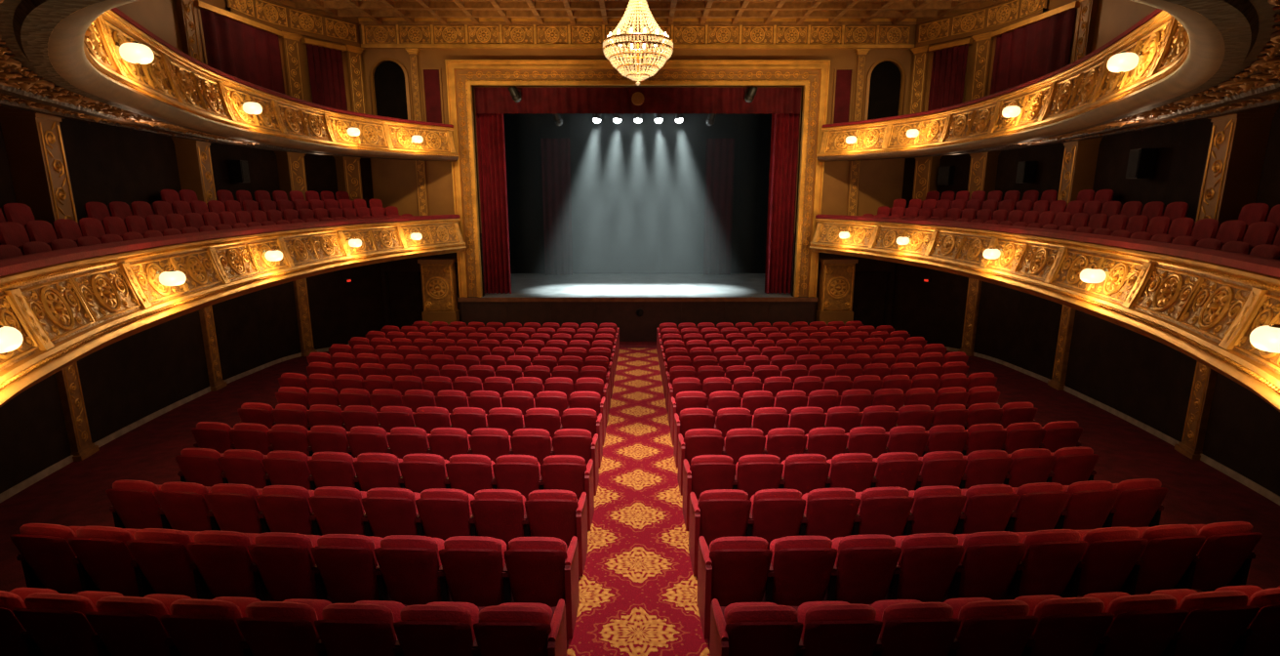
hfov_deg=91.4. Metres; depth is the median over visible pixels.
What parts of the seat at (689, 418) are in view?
panel, armrest, backrest, panel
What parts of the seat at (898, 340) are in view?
backrest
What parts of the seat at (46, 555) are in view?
armrest, backrest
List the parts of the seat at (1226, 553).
backrest, armrest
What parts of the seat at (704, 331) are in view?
backrest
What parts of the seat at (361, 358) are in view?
backrest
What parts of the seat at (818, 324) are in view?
backrest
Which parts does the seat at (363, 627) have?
armrest, panel, backrest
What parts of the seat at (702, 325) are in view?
backrest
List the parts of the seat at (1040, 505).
backrest, armrest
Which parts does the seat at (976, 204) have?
backrest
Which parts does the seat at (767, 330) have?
backrest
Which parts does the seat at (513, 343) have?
backrest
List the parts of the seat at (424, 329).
panel, backrest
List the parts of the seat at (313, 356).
panel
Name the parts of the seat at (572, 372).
backrest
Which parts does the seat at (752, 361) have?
backrest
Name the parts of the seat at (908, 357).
backrest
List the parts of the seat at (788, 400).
backrest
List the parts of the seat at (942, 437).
backrest, panel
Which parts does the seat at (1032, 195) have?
backrest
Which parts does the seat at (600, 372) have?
panel, backrest, panel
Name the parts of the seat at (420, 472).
backrest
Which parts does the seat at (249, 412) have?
backrest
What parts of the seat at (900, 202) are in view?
backrest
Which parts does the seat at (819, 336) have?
backrest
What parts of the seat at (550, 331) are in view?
backrest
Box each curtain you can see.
[194,0,285,94]
[301,38,347,110]
[474,87,800,113]
[476,113,511,293]
[764,113,799,293]
[927,38,972,110]
[989,0,1079,94]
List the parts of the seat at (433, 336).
backrest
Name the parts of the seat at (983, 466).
backrest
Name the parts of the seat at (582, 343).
backrest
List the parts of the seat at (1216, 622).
backrest, panel, armrest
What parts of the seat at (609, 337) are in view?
backrest, panel, panel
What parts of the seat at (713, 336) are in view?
backrest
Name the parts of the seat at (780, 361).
backrest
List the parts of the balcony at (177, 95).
relief panel, panel post, relief panel, relief panel, panel post, relief panel, relief panel, panel post, relief panel, relief panel, panel post, relief panel, relief panel, panel post, relief panel, relief panel, panel post, relief panel, relief panel, panel post, cornice moulding, handrail, panel post, relief panel, relief panel, panel post, relief panel, relief panel, panel post, relief panel, relief panel, panel post, relief panel, relief panel, panel post, relief panel, relief panel, panel post, relief panel, relief panel, panel post, relief panel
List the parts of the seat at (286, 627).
armrest, panel, backrest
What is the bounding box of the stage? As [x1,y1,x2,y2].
[457,273,818,341]
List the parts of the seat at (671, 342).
panel, backrest, panel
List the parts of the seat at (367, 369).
backrest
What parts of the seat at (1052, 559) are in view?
backrest, armrest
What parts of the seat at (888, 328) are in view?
backrest, panel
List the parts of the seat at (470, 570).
armrest, backrest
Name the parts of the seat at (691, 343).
backrest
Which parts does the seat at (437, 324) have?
backrest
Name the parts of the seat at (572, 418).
backrest, panel, armrest, panel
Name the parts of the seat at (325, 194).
backrest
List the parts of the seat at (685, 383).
panel, backrest, panel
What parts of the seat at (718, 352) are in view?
backrest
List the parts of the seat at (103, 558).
armrest, backrest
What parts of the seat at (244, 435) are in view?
backrest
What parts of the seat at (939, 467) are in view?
backrest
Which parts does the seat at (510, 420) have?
backrest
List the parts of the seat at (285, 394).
backrest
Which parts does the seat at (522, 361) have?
backrest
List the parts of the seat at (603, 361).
backrest, panel, panel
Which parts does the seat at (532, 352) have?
backrest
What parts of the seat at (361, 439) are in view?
backrest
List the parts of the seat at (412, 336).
backrest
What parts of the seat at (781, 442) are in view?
backrest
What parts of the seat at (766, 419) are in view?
backrest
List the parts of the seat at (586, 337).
backrest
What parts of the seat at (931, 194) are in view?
backrest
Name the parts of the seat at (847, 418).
backrest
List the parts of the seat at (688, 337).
backrest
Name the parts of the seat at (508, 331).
backrest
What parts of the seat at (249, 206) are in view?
backrest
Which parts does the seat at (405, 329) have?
panel, backrest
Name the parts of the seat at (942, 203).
backrest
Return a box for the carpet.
[566,348,709,655]
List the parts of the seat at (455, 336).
backrest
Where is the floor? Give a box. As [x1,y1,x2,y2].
[0,341,1279,650]
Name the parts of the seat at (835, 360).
backrest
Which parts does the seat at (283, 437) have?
backrest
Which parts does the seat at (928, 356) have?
backrest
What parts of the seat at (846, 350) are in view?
backrest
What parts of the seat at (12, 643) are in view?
backrest, panel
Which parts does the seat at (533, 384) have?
backrest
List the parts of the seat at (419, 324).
backrest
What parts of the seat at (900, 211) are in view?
backrest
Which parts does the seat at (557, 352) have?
backrest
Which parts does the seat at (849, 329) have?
backrest, panel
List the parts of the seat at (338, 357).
panel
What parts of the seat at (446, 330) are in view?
backrest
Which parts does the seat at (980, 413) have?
backrest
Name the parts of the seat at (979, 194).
backrest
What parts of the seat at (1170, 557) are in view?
backrest, armrest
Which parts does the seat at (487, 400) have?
backrest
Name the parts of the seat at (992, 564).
backrest, armrest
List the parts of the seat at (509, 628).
armrest, panel, backrest, armrest, panel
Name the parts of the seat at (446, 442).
backrest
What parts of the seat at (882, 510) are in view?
backrest, armrest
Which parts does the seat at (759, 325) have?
backrest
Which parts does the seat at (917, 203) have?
backrest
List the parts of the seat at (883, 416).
backrest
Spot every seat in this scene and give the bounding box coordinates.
[0,207,5,222]
[0,221,30,249]
[0,244,23,258]
[0,587,58,655]
[1,202,35,226]
[10,522,82,594]
[12,590,123,655]
[20,240,51,254]
[24,220,57,244]
[49,238,78,250]
[52,218,81,241]
[67,525,139,595]
[76,236,101,246]
[78,217,105,239]
[83,201,110,223]
[85,593,191,655]
[99,233,122,243]
[101,216,127,237]
[105,479,162,528]
[107,200,132,222]
[121,231,143,240]
[123,215,148,235]
[125,527,199,597]
[130,200,153,219]
[142,230,162,238]
[145,214,167,232]
[151,200,173,220]
[154,480,211,530]
[160,189,180,212]
[160,596,261,655]
[161,228,181,236]
[164,213,186,231]
[171,200,192,217]
[174,447,223,486]
[178,189,198,204]
[180,226,199,234]
[184,212,204,229]
[186,529,258,599]
[190,200,208,215]
[191,421,233,453]
[198,225,215,232]
[201,211,221,228]
[204,482,262,533]
[206,200,225,214]
[215,224,232,230]
[216,189,242,210]
[218,210,237,226]
[218,448,267,487]
[224,200,251,218]
[228,422,271,454]
[231,222,247,228]
[235,190,260,209]
[235,210,251,225]
[236,598,332,655]
[237,401,275,429]
[241,200,267,218]
[246,221,261,227]
[247,531,320,600]
[250,209,267,224]
[254,190,278,209]
[255,484,314,534]
[259,199,283,219]
[261,220,276,225]
[262,449,312,489]
[266,209,282,223]
[267,423,310,455]
[271,402,309,430]
[272,190,294,209]
[275,386,309,409]
[276,219,289,224]
[277,199,299,218]
[278,372,308,390]
[282,208,298,223]
[288,190,310,208]
[290,218,304,223]
[292,199,315,218]
[298,208,319,222]
[305,190,324,208]
[305,218,319,222]
[305,373,336,392]
[305,387,340,409]
[305,403,344,430]
[306,352,332,365]
[306,361,334,378]
[306,425,350,456]
[307,451,357,489]
[308,485,366,535]
[309,199,329,217]
[310,533,382,602]
[314,207,333,221]
[314,600,405,655]
[320,190,339,207]
[320,217,332,221]
[323,199,343,216]
[328,207,347,219]
[328,343,352,357]
[329,352,356,366]
[331,361,359,379]
[333,216,346,220]
[334,373,364,393]
[335,191,354,207]
[337,388,371,410]
[338,199,357,215]
[341,404,379,431]
[342,206,360,218]
[346,426,390,457]
[347,215,359,219]
[348,336,369,348]
[351,344,374,357]
[352,452,402,491]
[353,199,371,215]
[354,353,379,367]
[356,206,373,217]
[358,362,386,379]
[360,215,372,218]
[360,486,420,537]
[362,374,394,394]
[364,330,385,341]
[368,199,386,215]
[368,337,391,349]
[368,388,403,411]
[370,206,387,217]
[373,344,397,358]
[373,534,444,604]
[374,214,386,217]
[376,405,415,432]
[378,353,404,368]
[380,324,399,334]
[385,205,400,216]
[385,330,405,341]
[385,363,413,380]
[386,426,430,458]
[390,337,412,349]
[392,375,423,395]
[393,600,479,655]
[396,345,420,359]
[399,325,418,335]
[399,453,449,492]
[401,389,436,412]
[403,354,429,369]
[404,331,425,342]
[411,320,430,329]
[411,338,434,350]
[411,363,439,381]
[412,405,451,434]
[414,487,474,540]
[418,325,438,335]
[419,345,443,359]
[422,375,453,396]
[425,331,445,343]
[426,427,470,460]
[429,354,454,369]
[430,320,447,330]
[434,338,455,350]
[434,389,469,413]
[438,325,456,336]
[438,535,506,606]
[439,363,468,382]
[442,346,467,359]
[444,453,494,499]
[445,331,467,343]
[448,320,466,330]
[449,406,487,435]
[452,376,483,396]
[454,355,479,370]
[455,338,478,352]
[456,326,477,336]
[466,321,484,330]
[466,332,487,344]
[467,346,490,360]
[467,364,495,382]
[467,390,502,414]
[467,427,511,463]
[468,488,525,550]
[471,598,566,655]
[476,326,495,337]
[478,339,500,352]
[480,355,506,370]
[482,376,514,397]
[484,321,503,332]
[485,406,524,436]
[487,332,508,345]
[490,346,515,360]
[491,454,540,500]
[494,364,523,383]
[496,326,515,337]
[500,339,522,353]
[501,390,535,414]
[501,535,579,639]
[503,321,521,332]
[505,355,531,371]
[508,332,529,345]
[508,428,551,474]
[513,376,544,398]
[515,346,539,361]
[516,326,535,338]
[522,321,541,333]
[522,339,545,354]
[522,364,551,384]
[522,407,560,447]
[522,488,587,577]
[529,332,550,346]
[531,355,558,377]
[534,390,567,426]
[535,326,555,339]
[538,454,594,530]
[539,347,562,363]
[541,321,559,333]
[543,376,573,406]
[545,339,567,356]
[550,428,599,495]
[551,332,571,347]
[551,365,579,392]
[556,327,575,340]
[558,355,583,377]
[560,321,579,333]
[560,407,602,468]
[563,347,587,366]
[567,339,590,357]
[567,391,605,445]
[572,333,593,348]
[574,376,608,427]
[576,327,596,341]
[579,321,598,331]
[579,365,610,411]
[584,356,612,398]
[588,347,614,387]
[591,339,615,375]
[594,333,617,368]
[596,327,618,358]
[599,322,619,352]
[656,321,677,351]
[657,327,679,358]
[658,333,681,368]
[660,339,684,375]
[661,347,688,386]
[663,355,691,398]
[665,365,696,410]
[667,376,701,427]
[670,391,708,445]
[673,407,717,467]
[677,428,725,495]
[678,321,696,331]
[680,327,699,341]
[681,454,737,529]
[682,332,703,348]
[685,339,708,356]
[688,347,713,366]
[688,488,753,576]
[692,355,718,377]
[696,321,715,333]
[697,364,724,391]
[697,535,774,639]
[700,327,719,340]
[702,376,732,405]
[704,332,724,344]
[708,339,730,356]
[708,390,741,425]
[709,598,804,655]
[713,346,736,363]
[716,321,734,333]
[716,406,753,446]
[718,355,744,377]
[720,326,740,339]
[724,364,753,391]
[724,428,767,464]
[725,332,746,346]
[730,339,753,354]
[731,376,762,406]
[734,321,753,331]
[735,453,784,500]
[736,346,760,361]
[740,326,759,338]
[740,390,774,414]
[744,355,770,371]
[746,332,767,345]
[750,488,807,549]
[751,406,790,436]
[752,364,781,383]
[753,339,775,353]
[754,321,771,332]
[760,326,779,336]
[760,346,785,359]
[761,376,793,397]
[764,427,808,462]
[766,332,788,344]
[769,355,796,370]
[769,535,838,605]
[772,321,790,331]
[773,390,808,413]
[775,338,798,351]
[779,326,799,337]
[780,364,808,382]
[780,453,831,495]
[785,346,808,360]
[788,331,808,343]
[788,406,826,435]
[791,320,808,331]
[792,375,823,396]
[795,354,821,370]
[797,600,882,655]
[798,338,820,351]
[800,325,818,337]
[801,487,861,539]
[805,427,848,460]
[806,389,840,412]
[807,363,836,381]
[808,331,830,343]
[808,345,833,359]
[809,320,827,331]
[819,325,838,335]
[820,338,841,350]
[821,354,846,369]
[822,375,853,395]
[824,405,863,433]
[826,452,877,492]
[827,320,845,329]
[829,331,850,342]
[831,533,901,603]
[832,345,855,359]
[835,363,863,381]
[838,325,857,335]
[840,389,874,411]
[841,337,863,350]
[844,426,889,458]
[845,320,863,329]
[845,353,872,368]
[849,330,870,341]
[851,374,882,395]
[855,345,879,358]
[855,486,914,536]
[857,324,876,334]
[860,404,898,432]
[862,362,890,380]
[863,337,884,349]
[870,330,890,341]
[870,599,961,655]
[871,353,896,368]
[872,388,906,410]
[872,451,922,490]
[874,205,889,216]
[876,324,894,334]
[879,344,902,358]
[880,374,912,394]
[884,336,906,348]
[885,425,929,456]
[887,206,904,217]
[888,198,906,215]
[889,214,901,217]
[889,330,910,340]
[889,362,917,379]
[892,532,964,601]
[895,352,920,367]
[895,403,934,430]
[901,206,919,217]
[901,344,924,357]
[902,215,914,218]
[903,387,938,409]
[904,199,921,215]
[906,336,926,348]
[908,484,966,534]
[910,373,941,393]
[914,206,932,218]
[915,215,927,219]
[916,361,943,378]
[918,199,936,216]
[918,450,968,488]
[920,191,939,207]
[920,352,945,366]
[923,343,946,356]
[924,424,968,455]
[927,207,946,219]
[928,216,941,220]
[930,402,969,429]
[931,199,951,216]
[935,190,954,207]
[935,386,969,408]
[938,372,969,392]
[941,207,960,221]
[941,360,968,377]
[942,217,955,221]
[943,351,968,365]
[943,597,1039,655]
[945,199,965,217]
[950,190,969,208]
[955,530,1027,599]
[956,208,976,222]
[956,217,969,222]
[960,199,981,218]
[960,483,1019,533]
[962,449,1012,488]
[964,190,986,208]
[964,423,1007,455]
[965,401,1003,429]
[966,371,997,389]
[966,385,999,408]
[970,208,992,223]
[970,218,984,223]
[975,199,998,218]
[980,190,1002,209]
[985,219,999,224]
[991,199,1015,219]
[992,209,1007,223]
[997,190,1020,209]
[999,220,1012,225]
[1000,400,1037,428]
[1002,421,1045,453]
[1006,200,1032,220]
[1007,209,1024,224]
[1007,447,1056,486]
[1012,221,1027,227]
[1012,481,1070,531]
[1013,190,1039,209]
[1014,528,1088,597]
[1014,594,1114,655]
[1022,210,1039,225]
[1027,222,1042,228]
[1031,189,1057,210]
[1033,200,1049,213]
[1038,210,1055,226]
[1040,420,1082,452]
[1041,223,1058,230]
[1049,200,1067,214]
[1050,446,1099,484]
[1052,211,1072,228]
[1058,225,1076,232]
[1062,480,1119,529]
[1065,200,1083,218]
[1070,212,1089,229]
[1075,226,1093,233]
[1076,189,1095,204]
[1076,526,1148,595]
[1081,200,1102,220]
[1082,591,1188,655]
[1087,213,1108,230]
[1092,228,1112,236]
[1093,189,1114,212]
[1100,200,1121,219]
[1106,213,1128,232]
[1110,229,1131,238]
[1111,478,1168,526]
[1120,200,1143,221]
[1125,214,1149,234]
[1129,231,1152,239]
[1132,523,1205,593]
[1141,200,1165,220]
[1146,216,1171,236]
[1149,588,1259,655]
[1150,233,1173,242]
[1162,201,1189,221]
[1167,217,1195,239]
[1171,236,1197,245]
[1189,520,1262,591]
[1191,218,1220,241]
[1195,238,1223,249]
[1214,584,1279,655]
[1215,219,1247,244]
[1221,240,1251,254]
[1238,202,1270,226]
[1242,221,1278,250]
[1249,243,1279,259]
[1266,203,1279,232]
[1273,228,1279,247]
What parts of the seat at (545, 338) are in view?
backrest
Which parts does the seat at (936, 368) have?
backrest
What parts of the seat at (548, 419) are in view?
backrest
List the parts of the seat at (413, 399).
backrest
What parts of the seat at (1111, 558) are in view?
backrest, armrest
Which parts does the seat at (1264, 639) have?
panel, backrest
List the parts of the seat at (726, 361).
backrest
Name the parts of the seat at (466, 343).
backrest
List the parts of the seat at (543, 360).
backrest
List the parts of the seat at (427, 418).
backrest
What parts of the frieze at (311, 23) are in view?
relief panel, relief panel, relief panel, relief panel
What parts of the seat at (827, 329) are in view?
backrest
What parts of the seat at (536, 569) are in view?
armrest, panel, backrest, armrest, panel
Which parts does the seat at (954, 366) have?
panel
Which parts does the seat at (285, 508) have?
armrest, backrest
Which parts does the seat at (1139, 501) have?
backrest, armrest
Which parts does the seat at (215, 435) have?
backrest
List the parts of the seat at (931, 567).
backrest, armrest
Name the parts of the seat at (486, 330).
backrest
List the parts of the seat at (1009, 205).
backrest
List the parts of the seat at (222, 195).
backrest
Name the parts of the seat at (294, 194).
backrest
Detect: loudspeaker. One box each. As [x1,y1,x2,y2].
[228,160,250,182]
[937,165,955,184]
[1015,160,1037,183]
[1125,148,1158,178]
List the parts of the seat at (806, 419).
backrest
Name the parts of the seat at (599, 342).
backrest, panel, panel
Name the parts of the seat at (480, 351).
backrest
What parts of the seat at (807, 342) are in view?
backrest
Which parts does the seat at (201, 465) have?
backrest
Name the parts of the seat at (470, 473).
armrest, backrest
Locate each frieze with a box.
[227,0,359,46]
[358,17,917,48]
[915,0,1048,47]
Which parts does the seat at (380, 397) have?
backrest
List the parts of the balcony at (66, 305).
relief panel, panel post, relief panel, relief panel, panel post, relief panel, relief panel, panel post, relief panel, relief panel, panel post, relief panel, relief panel, panel post, relief panel, relief panel, panel post, relief panel, relief panel, panel post, handrail, cornice moulding, panel post, relief panel, relief panel, panel post, relief panel, relief panel, panel post, relief panel, relief panel, panel post, relief panel, relief panel, panel post, relief panel, relief panel, panel post, relief panel, relief panel, panel post, relief panel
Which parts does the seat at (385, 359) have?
backrest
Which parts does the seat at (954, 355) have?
panel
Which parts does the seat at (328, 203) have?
backrest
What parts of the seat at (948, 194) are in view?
backrest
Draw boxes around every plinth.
[417,258,459,325]
[815,257,858,324]
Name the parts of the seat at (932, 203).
backrest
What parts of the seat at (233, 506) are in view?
armrest, backrest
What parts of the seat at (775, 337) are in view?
backrest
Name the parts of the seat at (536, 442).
backrest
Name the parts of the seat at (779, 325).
backrest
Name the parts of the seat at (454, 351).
backrest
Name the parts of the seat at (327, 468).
backrest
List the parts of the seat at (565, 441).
backrest, panel, armrest, panel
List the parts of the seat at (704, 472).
panel, armrest, backrest, panel, armrest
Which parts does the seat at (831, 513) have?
backrest, armrest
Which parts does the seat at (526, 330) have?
backrest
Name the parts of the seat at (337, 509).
armrest, backrest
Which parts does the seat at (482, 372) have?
backrest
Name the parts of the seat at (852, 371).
backrest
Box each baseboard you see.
[0,344,349,502]
[925,343,1279,505]
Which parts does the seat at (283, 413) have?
backrest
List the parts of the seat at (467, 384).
backrest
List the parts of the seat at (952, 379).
panel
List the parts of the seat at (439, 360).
backrest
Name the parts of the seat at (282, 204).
backrest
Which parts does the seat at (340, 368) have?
panel, backrest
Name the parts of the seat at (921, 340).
backrest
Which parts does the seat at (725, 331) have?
backrest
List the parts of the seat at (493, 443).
backrest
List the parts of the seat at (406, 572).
armrest, backrest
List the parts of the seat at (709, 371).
backrest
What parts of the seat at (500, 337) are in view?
backrest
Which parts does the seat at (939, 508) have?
backrest, armrest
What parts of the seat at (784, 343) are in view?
backrest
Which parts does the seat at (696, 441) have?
panel, armrest, backrest, panel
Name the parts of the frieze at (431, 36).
relief panel, relief panel, relief panel, relief panel, relief panel, relief panel, relief panel, relief panel, relief panel, relief panel, relief panel, relief panel, relief panel, relief panel, relief panel, relief panel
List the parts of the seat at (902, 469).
backrest, armrest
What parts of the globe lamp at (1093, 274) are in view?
globe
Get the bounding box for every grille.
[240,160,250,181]
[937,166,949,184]
[1015,161,1025,182]
[1125,149,1140,177]
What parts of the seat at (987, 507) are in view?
backrest, armrest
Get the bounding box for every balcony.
[0,0,1279,161]
[0,214,1279,411]
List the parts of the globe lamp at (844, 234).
globe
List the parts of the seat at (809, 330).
backrest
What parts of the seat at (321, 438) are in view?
panel, backrest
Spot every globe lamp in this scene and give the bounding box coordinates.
[0,324,22,354]
[114,40,154,64]
[154,269,186,286]
[240,100,262,115]
[261,248,282,261]
[345,126,359,136]
[346,237,361,247]
[408,231,422,239]
[410,134,423,143]
[839,230,851,239]
[845,135,858,144]
[896,235,911,244]
[906,127,920,137]
[982,247,1003,259]
[1001,104,1024,118]
[1080,266,1110,283]
[1107,50,1144,73]
[1249,322,1279,353]
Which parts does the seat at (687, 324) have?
backrest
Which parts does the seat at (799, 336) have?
backrest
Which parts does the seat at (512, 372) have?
backrest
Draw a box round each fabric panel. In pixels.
[421,67,444,123]
[830,67,854,123]
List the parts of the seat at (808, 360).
backrest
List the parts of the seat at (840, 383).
backrest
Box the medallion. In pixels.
[631,91,643,105]
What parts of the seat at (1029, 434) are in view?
backrest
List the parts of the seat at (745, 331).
backrest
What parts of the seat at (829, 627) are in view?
backrest, panel, armrest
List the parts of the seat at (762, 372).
backrest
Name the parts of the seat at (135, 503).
armrest, backrest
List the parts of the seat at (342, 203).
backrest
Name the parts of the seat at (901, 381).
backrest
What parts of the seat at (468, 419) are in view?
backrest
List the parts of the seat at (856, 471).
backrest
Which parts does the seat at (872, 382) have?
backrest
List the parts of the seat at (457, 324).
backrest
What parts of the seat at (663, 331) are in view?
panel, backrest, panel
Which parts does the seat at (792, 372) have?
backrest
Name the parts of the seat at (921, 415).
backrest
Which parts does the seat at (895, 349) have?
backrest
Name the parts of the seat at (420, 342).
backrest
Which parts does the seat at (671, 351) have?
panel, backrest, panel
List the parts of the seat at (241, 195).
backrest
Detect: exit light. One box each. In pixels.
[344,278,352,282]
[923,278,930,282]
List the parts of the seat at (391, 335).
panel, backrest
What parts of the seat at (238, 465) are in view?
backrest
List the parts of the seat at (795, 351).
backrest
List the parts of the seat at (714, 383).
backrest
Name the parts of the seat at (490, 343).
backrest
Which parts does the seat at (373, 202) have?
backrest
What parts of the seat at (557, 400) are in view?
backrest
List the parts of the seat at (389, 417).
backrest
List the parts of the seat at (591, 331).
backrest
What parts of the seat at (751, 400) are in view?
backrest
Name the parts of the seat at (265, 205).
backrest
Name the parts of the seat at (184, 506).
armrest, backrest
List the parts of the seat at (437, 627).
armrest, panel, backrest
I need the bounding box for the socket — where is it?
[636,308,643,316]
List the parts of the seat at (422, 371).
backrest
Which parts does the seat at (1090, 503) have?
backrest, armrest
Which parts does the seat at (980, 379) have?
panel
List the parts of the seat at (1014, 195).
backrest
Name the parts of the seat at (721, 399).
backrest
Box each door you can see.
[384,272,423,328]
[851,271,890,328]
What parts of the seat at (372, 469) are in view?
backrest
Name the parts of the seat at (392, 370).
backrest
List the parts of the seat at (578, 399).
panel, backrest, panel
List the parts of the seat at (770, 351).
backrest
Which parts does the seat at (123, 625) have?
armrest, panel, backrest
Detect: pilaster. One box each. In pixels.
[0,105,78,224]
[55,361,99,461]
[170,136,216,205]
[175,0,200,61]
[199,305,227,391]
[273,150,307,200]
[280,30,304,100]
[293,278,317,356]
[332,155,362,200]
[342,44,365,114]
[405,47,422,120]
[414,160,429,215]
[845,160,860,215]
[852,48,870,120]
[909,44,931,114]
[912,155,941,200]
[958,277,981,356]
[967,150,1000,200]
[969,31,994,100]
[1047,304,1075,390]
[1057,136,1102,206]
[1073,0,1098,62]
[1174,360,1217,459]
[1195,104,1279,224]
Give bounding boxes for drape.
[540,138,572,274]
[703,138,734,274]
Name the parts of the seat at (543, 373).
backrest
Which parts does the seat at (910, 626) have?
backrest, panel, armrest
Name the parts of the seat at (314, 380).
panel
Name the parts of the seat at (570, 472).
armrest, panel, backrest, armrest, panel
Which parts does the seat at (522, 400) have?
backrest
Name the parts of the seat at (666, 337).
panel, backrest, panel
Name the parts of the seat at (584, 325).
backrest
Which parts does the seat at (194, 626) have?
armrest, panel, backrest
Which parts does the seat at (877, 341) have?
backrest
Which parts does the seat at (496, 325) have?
backrest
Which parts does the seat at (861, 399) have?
backrest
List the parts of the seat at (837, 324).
backrest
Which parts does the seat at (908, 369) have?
backrest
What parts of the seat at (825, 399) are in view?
backrest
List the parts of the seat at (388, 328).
panel, backrest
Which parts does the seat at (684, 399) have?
panel, armrest, backrest, panel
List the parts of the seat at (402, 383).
backrest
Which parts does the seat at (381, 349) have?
panel, backrest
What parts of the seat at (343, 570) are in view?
armrest, backrest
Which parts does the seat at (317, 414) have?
panel, backrest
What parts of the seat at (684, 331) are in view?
backrest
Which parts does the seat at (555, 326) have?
backrest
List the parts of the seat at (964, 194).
backrest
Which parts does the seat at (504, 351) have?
backrest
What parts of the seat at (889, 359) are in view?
backrest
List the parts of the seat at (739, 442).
backrest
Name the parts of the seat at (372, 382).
backrest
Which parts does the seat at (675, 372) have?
panel, backrest, panel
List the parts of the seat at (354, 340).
backrest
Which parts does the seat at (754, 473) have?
backrest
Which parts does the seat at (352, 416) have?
backrest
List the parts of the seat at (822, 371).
backrest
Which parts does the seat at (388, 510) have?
armrest, backrest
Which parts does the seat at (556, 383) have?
backrest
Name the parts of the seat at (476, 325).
backrest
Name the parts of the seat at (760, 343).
backrest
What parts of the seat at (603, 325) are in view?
backrest, panel, panel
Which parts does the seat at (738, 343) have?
backrest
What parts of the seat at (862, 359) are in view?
backrest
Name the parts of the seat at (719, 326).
backrest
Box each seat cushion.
[9,587,58,600]
[67,525,82,535]
[76,590,123,611]
[123,527,139,539]
[143,593,191,614]
[183,530,199,542]
[212,596,261,616]
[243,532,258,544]
[283,598,332,619]
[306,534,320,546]
[308,489,314,496]
[354,600,405,636]
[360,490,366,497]
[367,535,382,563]
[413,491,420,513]
[427,600,479,641]
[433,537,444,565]
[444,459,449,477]
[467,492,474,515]
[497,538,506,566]
[499,601,552,623]
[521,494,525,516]
[723,601,777,624]
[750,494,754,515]
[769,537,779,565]
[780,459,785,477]
[797,600,848,639]
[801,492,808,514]
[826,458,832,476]
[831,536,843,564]
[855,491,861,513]
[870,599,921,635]
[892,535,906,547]
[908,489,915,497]
[943,597,992,618]
[955,533,969,545]
[960,488,966,495]
[1014,531,1030,542]
[1014,594,1061,615]
[1076,528,1091,540]
[1082,591,1130,612]
[1132,526,1149,537]
[1149,588,1197,608]
[1189,523,1206,534]
[1214,584,1262,598]
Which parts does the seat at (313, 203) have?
backrest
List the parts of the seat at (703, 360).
backrest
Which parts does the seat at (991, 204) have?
backrest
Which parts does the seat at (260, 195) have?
backrest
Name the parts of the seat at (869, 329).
backrest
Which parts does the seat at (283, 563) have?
armrest, backrest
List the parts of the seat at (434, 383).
backrest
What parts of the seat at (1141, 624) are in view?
backrest, panel, armrest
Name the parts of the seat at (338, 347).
panel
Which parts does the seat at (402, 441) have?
backrest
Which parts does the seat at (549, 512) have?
armrest, panel, backrest, armrest, panel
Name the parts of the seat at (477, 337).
backrest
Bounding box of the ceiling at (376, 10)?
[270,0,1011,25]
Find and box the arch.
[444,59,830,297]
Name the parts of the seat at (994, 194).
backrest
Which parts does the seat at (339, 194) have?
backrest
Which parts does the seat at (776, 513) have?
backrest, armrest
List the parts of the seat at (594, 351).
backrest, panel, panel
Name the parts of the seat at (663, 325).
panel, backrest, panel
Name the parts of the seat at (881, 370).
backrest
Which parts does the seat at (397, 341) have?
backrest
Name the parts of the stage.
lip trim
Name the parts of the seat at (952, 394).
panel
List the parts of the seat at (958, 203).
backrest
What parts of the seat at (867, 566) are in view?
backrest, armrest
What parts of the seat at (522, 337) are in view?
backrest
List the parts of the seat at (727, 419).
backrest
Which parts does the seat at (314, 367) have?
panel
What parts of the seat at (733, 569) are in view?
panel, armrest, backrest, panel, armrest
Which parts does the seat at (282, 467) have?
backrest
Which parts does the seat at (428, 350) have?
backrest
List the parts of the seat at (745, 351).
backrest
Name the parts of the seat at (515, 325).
backrest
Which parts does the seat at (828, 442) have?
backrest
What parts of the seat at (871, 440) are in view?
backrest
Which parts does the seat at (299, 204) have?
backrest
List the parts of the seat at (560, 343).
backrest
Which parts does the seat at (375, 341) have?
backrest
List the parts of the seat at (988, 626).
backrest, panel, armrest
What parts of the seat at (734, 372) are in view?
backrest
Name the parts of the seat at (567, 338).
backrest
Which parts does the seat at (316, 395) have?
panel, backrest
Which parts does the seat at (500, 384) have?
backrest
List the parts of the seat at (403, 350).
backrest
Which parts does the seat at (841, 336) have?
backrest, panel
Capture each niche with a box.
[369,57,412,119]
[863,57,905,119]
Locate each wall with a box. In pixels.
[0,118,373,221]
[0,262,384,493]
[47,0,366,114]
[359,25,916,325]
[503,113,771,273]
[890,262,1279,495]
[901,104,1279,221]
[909,0,1224,111]
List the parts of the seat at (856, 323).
backrest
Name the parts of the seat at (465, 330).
backrest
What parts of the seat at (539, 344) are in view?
backrest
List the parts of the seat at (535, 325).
backrest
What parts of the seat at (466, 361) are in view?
backrest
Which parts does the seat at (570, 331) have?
backrest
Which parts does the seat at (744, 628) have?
panel, armrest, backrest, panel, armrest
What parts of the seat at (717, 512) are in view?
panel, armrest, backrest, panel, armrest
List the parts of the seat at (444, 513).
armrest, backrest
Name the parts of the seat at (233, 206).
backrest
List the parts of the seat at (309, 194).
backrest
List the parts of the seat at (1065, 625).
backrest, panel, armrest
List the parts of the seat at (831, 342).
backrest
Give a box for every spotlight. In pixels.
[508,85,521,102]
[552,113,562,125]
[592,113,601,122]
[612,113,622,122]
[633,113,642,122]
[653,113,663,122]
[675,113,683,122]
[705,113,716,125]
[744,85,757,102]
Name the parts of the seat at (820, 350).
backrest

